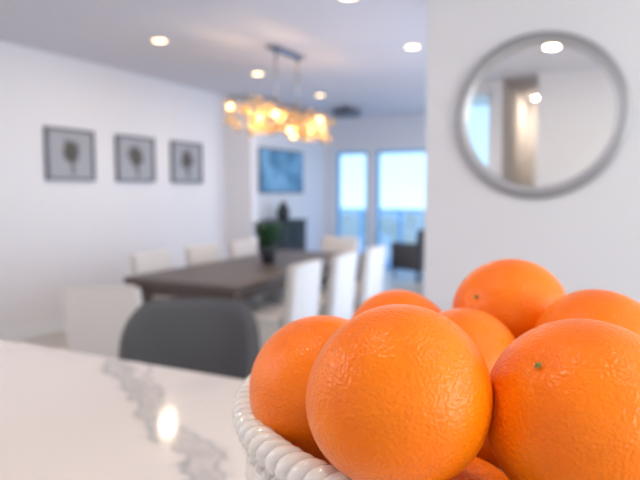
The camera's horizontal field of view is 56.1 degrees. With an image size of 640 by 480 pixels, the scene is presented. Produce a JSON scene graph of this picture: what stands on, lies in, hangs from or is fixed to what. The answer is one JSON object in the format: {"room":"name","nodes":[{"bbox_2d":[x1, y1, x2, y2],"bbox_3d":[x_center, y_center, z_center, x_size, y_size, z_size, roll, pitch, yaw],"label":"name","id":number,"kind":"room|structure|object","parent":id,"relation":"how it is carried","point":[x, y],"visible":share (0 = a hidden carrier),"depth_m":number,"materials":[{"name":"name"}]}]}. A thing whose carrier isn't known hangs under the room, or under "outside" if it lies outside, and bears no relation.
{"room":"dining room","nodes":[
{"label":"dining room","id":0,"kind":"room"},
{"bbox_2d":[0,41,324,332],"bbox_3d":[-2.661,-0.491,6.455,0.150,2.850,12.000,2,5,26],"label":"wall","id":1,"kind":"structure","parent":0,"point":[54,234],"depth_m":6.71,"materials":[{"name":"paint"}]},
{"bbox_2d":[0,319,65,341],"bbox_3d":[-3.325,0.990,5.056,0.015,0.120,8.700,2,5,26],"label":"baseboard","id":2,"kind":"structure","parent":1,"relation":"attached to","point":[34,331],"depth_m":5.99,"materials":[{"name":"white paint"}]},
{"bbox_2d":[43,126,95,180],"bbox_3d":[-2.614,-0.895,6.298,0.045,0.540,0.620,2,5,26],"label":"framed wall art","id":3,"kind":"object","parent":1,"relation":"attached to","point":[69,154],"visible":1,"depth_m":6.28,"materials":[{"name":"white paper"}]},
{"bbox_2d":[115,134,155,181],"bbox_3d":[-2.189,-0.963,7.145,0.045,0.540,0.620,2,5,26],"label":"framed wall art","id":4,"kind":"object","parent":1,"relation":"attached to","point":[135,161],"visible":1,"depth_m":7.12,"materials":[{"name":"white paper"}]},
{"bbox_2d":[170,140,202,182],"bbox_3d":[-1.769,-1.030,7.983,0.045,0.540,0.620,2,5,26],"label":"framed wall art","id":5,"kind":"object","parent":1,"relation":"attached to","point":[186,158],"visible":1,"depth_m":7.96,"materials":[{"name":"white paper"}]},
{"bbox_2d":[258,147,302,192],"bbox_3d":[-0.644,-1.170,10.234,0.040,0.740,1.480,2,5,26],"label":"painting","id":6,"kind":"object","parent":1,"relation":"attached to","point":[279,170],"visible":1,"depth_m":10.12,"materials":[{"name":"blue painted canvas"},{"name":"silver frame"}]},
{"bbox_2d":[0,0,427,119],"bbox_3d":[0.313,-1.755,3.628,7.900,0.120,14.500,2,5,26],"label":"ceiling","id":7,"kind":"structure","parent":0,"point":[356,55],"depth_m":5.56,"materials":[{"name":"paint"}]},
{"bbox_2d":[150,38,168,42],"bbox_3d":[-1.485,-1.845,5.555,0.172,0.008,0.172,2,5,26],"label":"recessed light","id":8,"kind":"object","parent":7,"relation":"in","point":[155,40],"visible":1,"depth_m":5.55,"materials":[{"name":"white paint"}]},
{"bbox_2d":[251,72,264,74],"bbox_3d":[-0.738,-1.969,7.111,0.172,0.008,0.172,2,5,26],"label":"recessed light","id":9,"kind":"object","parent":7,"relation":"in","point":[252,73],"visible":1,"depth_m":7.09,"materials":[{"name":"white paint"}]},
{"bbox_2d":[224,44,335,141],"bbox_3d":[-0.332,-1.450,6.018,0.410,0.870,1.709,2,5,26],"label":"chandelier","id":10,"kind":"object","parent":7,"relation":"hanging from","point":[276,48],"visible":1,"depth_m":5.84,"materials":[{"name":"silver metal"}]},
{"bbox_2d":[332,108,360,117],"bbox_3d":[0.447,-2.137,10.036,0.480,0.140,0.480,2,5,26],"label":"ceiling light","id":11,"kind":"object","parent":7,"relation":"attached to","point":[345,112],"depth_m":9.87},
{"bbox_2d":[404,44,421,48],"bbox_3d":[0.894,-1.864,5.795,0.172,0.008,0.172,2,5,26],"label":"recessed light","id":12,"kind":"object","parent":7,"relation":"in","point":[412,46],"visible":1,"depth_m":5.78,"materials":[{"name":"white paint"}]},
{"bbox_2d":[18,269,423,350],"bbox_3d":[0.313,1.196,3.864,7.900,0.100,14.500,2,5,26],"label":"floor","id":13,"kind":"structure","parent":0,"point":[404,279],"depth_m":9.14,"materials":[{"name":"grey wood"}]},
{"bbox_2d":[61,284,141,358],"bbox_3d":[-1.233,0.697,3.844,0.500,0.903,0.631,1,5,13],"label":"dining chair","id":14,"kind":"object","parent":13,"relation":"on","point":[96,316],"visible":0.27,"depth_m":3.54,"materials":[{"name":"fabric"}]},
{"bbox_2d":[0,340,245,479],"bbox_3d":[-0.462,0.873,0.938,4.200,1.010,1.176,2,5,26],"label":"kitchen island","id":15,"kind":"object","parent":13,"relation":"on","point":[65,415],"visible":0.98,"depth_m":1.15,"materials":[{"name":"white stone"}]},
{"bbox_2d":[232,374,503,479],"bbox_3d":[0.109,0.252,0.406,0.331,0.313,0.331,2,5,26],"label":"fruit bowl","id":16,"kind":"object","parent":15,"relation":"on","point":[269,456],"visible":0.2,"depth_m":0.31,"materials":[{"name":"white ceramic"}]},
{"bbox_2d":[249,315,348,463],"bbox_3d":[0.002,0.091,0.360,0.090,0.091,0.090,2,5,26],"label":"orange","id":17,"kind":"object","parent":16,"relation":"in","point":[280,372],"visible":0.38,"depth_m":0.33,"materials":[{"name":"orange food"}]},
{"bbox_2d":[351,290,441,317],"bbox_3d":[0.066,0.086,0.498,0.091,0.090,0.090,2,5,26],"label":"orange","id":18,"kind":"object","parent":16,"relation":"in","point":[389,297],"visible":0.12,"depth_m":0.48,"materials":[{"name":"orange food"}]},
{"bbox_2d":[306,304,492,479],"bbox_3d":[0.036,0.072,0.279,0.085,0.084,0.083,2,5,26],"label":"orange","id":19,"kind":"object","parent":16,"relation":"in","point":[397,391],"visible":1,"depth_m":0.25,"materials":[{"name":"orange food"}]},
{"bbox_2d":[439,308,514,373],"bbox_3d":[0.098,0.091,0.416,0.084,0.086,0.086,2,5,26],"label":"orange","id":20,"kind":"object","parent":16,"relation":"in","point":[489,334],"visible":0.21,"depth_m":0.39,"materials":[{"name":"orange food"}]},
{"bbox_2d":[450,457,508,479],"bbox_3d":[0.075,0.161,0.329,0.084,0.084,0.083,2,5,26],"label":"orange","id":21,"kind":"object","parent":16,"relation":"in","point":[478,469],"visible":0.27,"depth_m":0.32,"materials":[{"name":"orange food"}]},
{"bbox_2d":[476,437,500,469],"bbox_3d":[0.106,0.158,0.472,0.077,0.081,0.082,2,5,26],"label":"orange","id":22,"kind":"object","parent":16,"relation":"in","point":[485,453],"visible":0.06,"depth_m":0.44,"materials":[{"name":"orange food"}]},
{"bbox_2d":[452,259,566,338],"bbox_3d":[0.156,0.062,0.494,0.094,0.094,0.093,2,5,26],"label":"orange","id":23,"kind":"object","parent":16,"relation":"in","point":[516,292],"visible":0.48,"depth_m":0.46,"materials":[{"name":"orange food"}]},
{"bbox_2d":[487,319,639,479],"bbox_3d":[0.120,0.081,0.274,0.088,0.090,0.089,2,5,26],"label":"orange","id":24,"kind":"object","parent":16,"relation":"in","point":[566,392],"visible":0.94,"depth_m":0.24,"materials":[{"name":"orange food"}]},
{"bbox_2d":[535,289,639,335],"bbox_3d":[0.191,0.076,0.411,0.087,0.085,0.086,2,5,26],"label":"orange","id":25,"kind":"object","parent":16,"relation":"in","point":[612,307],"visible":0.35,"depth_m":0.39,"materials":[{"name":"orange food"}]},
{"bbox_2d":[129,250,173,299],"bbox_3d":[-1.302,0.572,5.410,0.631,0.903,0.500,2,5,26],"label":"dining chair","id":26,"kind":"object","parent":13,"relation":"on","point":[142,263],"visible":0.2,"depth_m":5.42,"materials":[{"name":"fabric"}]},
{"bbox_2d":[118,298,259,379],"bbox_3d":[-0.487,0.763,2.134,0.531,1.041,0.522,0,5,3],"label":"counter chair","id":27,"kind":"object","parent":13,"relation":"on","point":[212,336],"visible":0.5,"depth_m":2.29,"materials":[{"name":"grey fabric"}]},
{"bbox_2d":[184,244,261,305],"bbox_3d":[-0.966,0.518,6.078,0.631,0.903,0.500,2,5,26],"label":"dining chair","id":28,"kind":"object","parent":13,"relation":"on","point":[195,255],"visible":0.22,"depth_m":6.07,"materials":[{"name":"fabric"}]},
{"bbox_2d":[124,250,362,303],"bbox_3d":[-0.528,0.607,5.832,1.100,0.760,2.600,2,5,26],"label":"dining table","id":29,"kind":"object","parent":13,"relation":"on","point":[241,279],"visible":0.48,"depth_m":4.92,"materials":[{"name":"brown wood"}]},
{"bbox_2d":[251,221,286,263],"bbox_3d":[-0.507,0.016,5.828,0.378,0.419,0.383,2,5,26],"label":"potted plant","id":30,"kind":"object","parent":29,"relation":"on","point":[267,234],"visible":1,"depth_m":5.77,"materials":[{"name":"green plant"}]},
{"bbox_2d":[228,239,284,303],"bbox_3d":[-0.631,0.465,6.747,0.631,0.903,0.500,2,5,26],"label":"dining chair","id":31,"kind":"object","parent":13,"relation":"on","point":[249,247],"visible":0.18,"depth_m":6.65,"materials":[{"name":"fabric"}]},
{"bbox_2d":[257,218,306,253],"bbox_3d":[-0.717,0.182,9.639,0.496,1.000,1.320,2,5,26],"label":"sideboard","id":32,"kind":"object","parent":13,"relation":"on","point":[295,230],"visible":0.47,"depth_m":9.60,"materials":[{"name":"black paint"}]},
{"bbox_2d":[277,201,289,219],"bbox_3d":[-0.599,-0.483,9.796,0.220,0.300,0.220,2,5,26],"label":"vase","id":33,"kind":"object","parent":32,"relation":"on","point":[283,212],"visible":1,"depth_m":9.73,"materials":[{"name":"grey ceramic"}]},
{"bbox_2d":[247,260,322,349],"bbox_3d":[-0.361,0.617,4.853,0.631,0.903,0.500,2,5,24],"label":"dining chair","id":34,"kind":"object","parent":13,"relation":"on","point":[301,297],"visible":0.48,"depth_m":4.63,"materials":[{"name":"fabric"}]},
{"bbox_2d":[275,251,358,319],"bbox_3d":[-0.026,0.563,5.522,0.631,0.903,0.500,2,5,24],"label":"dining chair","id":35,"kind":"object","parent":13,"relation":"on","point":[338,298],"visible":0.43,"depth_m":5.29,"materials":[{"name":"fabric"}]},
{"bbox_2d":[320,236,358,283],"bbox_3d":[0.128,0.434,7.133,0.500,0.903,0.631,2,5,26],"label":"dining chair","id":36,"kind":"object","parent":13,"relation":"on","point":[329,244],"visible":0.2,"depth_m":7.29,"materials":[{"name":"fabric"}]},
{"bbox_2d":[319,245,385,315],"bbox_3d":[0.310,0.509,6.190,0.631,0.903,0.500,2,5,24],"label":"dining chair","id":37,"kind":"object","parent":13,"relation":"on","point":[372,270],"visible":0.34,"depth_m":5.93,"materials":[{"name":"fabric"}]},
{"bbox_2d":[391,229,424,282],"bbox_3d":[1.685,0.226,9.962,0.720,0.860,0.805,-3,5,-33],"label":"armchair","id":38,"kind":"object","parent":13,"relation":"on","point":[407,256],"visible":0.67,"depth_m":9.70,"materials":[{"name":"grey fabric"}]},
{"bbox_2d":[225,93,257,258],"bbox_3d":[-1.152,-0.678,8.795,0.450,2.850,0.150,2,5,26],"label":"wall pier","id":39,"kind":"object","parent":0,"point":[240,147],"visible":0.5,"depth_m":8.70,"materials":[{"name":"paint"}]},
{"bbox_2d":[325,114,425,247],"bbox_3d":[2.088,-0.844,10.858,4.393,2.850,0.150,2,5,26],"label":"wall","id":40,"kind":"structure","parent":0,"point":[371,135],"depth_m":11.34,"materials":[{"name":"paint"}]},
{"bbox_2d":[337,151,366,248],"bbox_3d":[0.639,-0.588,11.611,0.650,2.220,0.060,2,5,26],"label":"window","id":41,"kind":"structure","parent":40,"relation":"in","point":[339,154],"depth_m":11.67,"materials":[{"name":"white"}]},
{"bbox_2d":[376,149,425,269],"bbox_3d":[1.543,-0.552,11.161,1.030,2.220,0.060,2,5,26],"label":"window","id":42,"kind":"structure","parent":40,"relation":"in","point":[420,150],"depth_m":11.31,"materials":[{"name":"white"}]},
{"bbox_2d":[424,0,639,311],"bbox_3d":[2.110,-0.183,2.600,3.357,2.850,0.150,2,5,26],"label":"wall","id":43,"kind":"structure","parent":0,"point":[588,236],"depth_m":3.04,"materials":[{"name":"white paint"}]},
{"bbox_3d":[2.330,-0.504,6.614,0.150,2.850,7.250,2,5,26],"label":"wall","id":44,"kind":"structure","parent":0,"visible":0},
{"bbox_2d":[456,31,630,198],"bbox_3d":[1.084,-0.614,2.977,0.816,0.816,0.034,2,5,26],"label":"round wall mirror","id":45,"kind":"object","parent":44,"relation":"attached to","point":[543,114],"visible":1,"depth_m":2.97,"materials":[{"name":"grey mirror"}]},
{"label":"outside","id":46,"kind":"structure","parent":0,"visible":0},
{"bbox_2d":[341,211,424,257],"bbox_3d":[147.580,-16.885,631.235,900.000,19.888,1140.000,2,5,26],"label":"balcony railing","id":47,"kind":"object","parent":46,"point":[412,222],"visible":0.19,"depth_m":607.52,"materials":[{"name":"clear glass"}]},
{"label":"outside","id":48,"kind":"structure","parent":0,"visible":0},
{"bbox_2d":[341,209,424,265],"bbox_3d":[2.227,0.019,11.985,5.700,1.190,1.840,2,5,26],"label":"balcony","id":49,"kind":"object","parent":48,"point":[387,260],"visible":0.14,"depth_m":13.18,"materials":[{"name":"metal"}]}
]}

